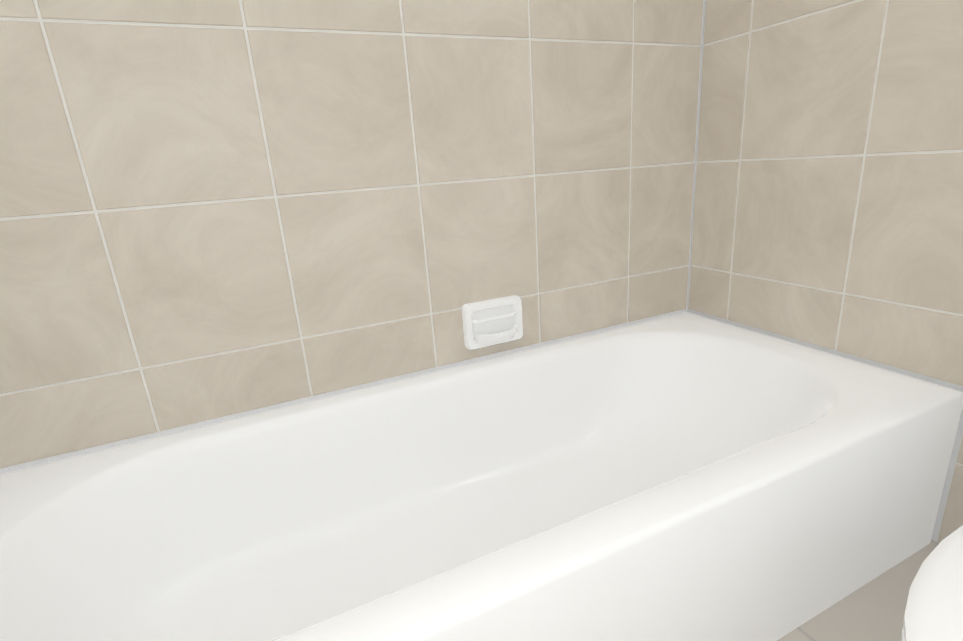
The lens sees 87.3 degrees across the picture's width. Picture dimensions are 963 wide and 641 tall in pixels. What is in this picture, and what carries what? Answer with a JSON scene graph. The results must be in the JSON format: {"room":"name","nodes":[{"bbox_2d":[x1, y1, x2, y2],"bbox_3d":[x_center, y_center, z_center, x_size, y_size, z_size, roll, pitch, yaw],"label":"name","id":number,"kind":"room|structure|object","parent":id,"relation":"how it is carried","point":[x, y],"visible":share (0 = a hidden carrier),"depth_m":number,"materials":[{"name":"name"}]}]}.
{"room":"bathroom","nodes":[
{"label":"bathroom","id":0,"kind":"room"},
{"bbox_2d":[0,0,704,473],"bbox_3d":[-0.261,-0.580,1.087,1.870,2.290,0.120,-11,19,-23],"label":"wall","id":1,"kind":"structure","parent":0,"point":[124,442],"depth_m":1.18,"materials":[{"name":"white paint"}]},
{"bbox_2d":[0,0,703,468],"bbox_3d":[-0.190,-0.672,1.022,1.740,1.667,0.008,-11,19,-23],"label":"wall tiles","id":2,"kind":"structure","parent":1,"relation":"attached to","point":[214,208],"depth_m":1.05,"materials":[{"name":"beige tile"}]},
{"bbox_2d":[462,295,522,349],"bbox_3d":[0.040,0.010,1.283,0.164,0.120,0.058,-11,19,-23],"label":"soap dish","id":3,"kind":"object","parent":2,"relation":"attached to","point":[491,322],"visible":1,"depth_m":1.29,"materials":[{"name":"white ceramic"}]},
{"bbox_2d":[687,0,962,542],"bbox_3d":[1.176,-0.456,0.364,0.120,2.290,2.660,-11,19,-23],"label":"wall","id":4,"kind":"structure","parent":0,"point":[952,458],"depth_m":1.13,"materials":[{"name":"white paint"}]},
{"bbox_2d":[688,0,962,386],"bbox_3d":[0.763,-0.739,1.028,0.008,1.667,0.756,-11,19,-23],"label":"wall tiles","id":5,"kind":"structure","parent":4,"relation":"attached to","point":[828,207],"depth_m":1.13,"materials":[{"name":"beige tile"}]},
{"bbox_2d":[936,432,962,542],"bbox_3d":[0.980,0.312,1.016,0.008,0.359,0.047,-11,19,-23],"label":"wall tiles","id":6,"kind":"object","parent":4,"relation":"attached to","point":[952,519],"visible":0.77,"depth_m":1.04,"materials":[{"name":"beige tile"}]},
{"bbox_2d":[777,540,938,640],"bbox_3d":[-2.955,1.441,-0.878,9.240,0.150,8.000,-11,19,-23],"label":"floor","id":7,"kind":"structure","parent":0,"point":[873,609],"depth_m":0.94,"materials":[{"name":"tile"}]},
{"bbox_2d":[0,312,962,640],"bbox_3d":[0.029,0.383,1.010,1.738,0.360,0.703,-11,19,-23],"label":"bathtub","id":8,"kind":"object","parent":7,"relation":"on","point":[686,476],"visible":1,"depth_m":0.99,"materials":[{"name":"white ceramic"}]},
{"bbox_2d":[901,525,962,640],"bbox_3d":[0.758,0.313,0.516,0.776,0.688,0.398,-11,19,-23],"label":"toilet","id":9,"kind":"object","parent":7,"relation":"on","point":[934,609],"visible":1,"depth_m":0.54,"materials":[{"name":"white ceramic"}]}
]}

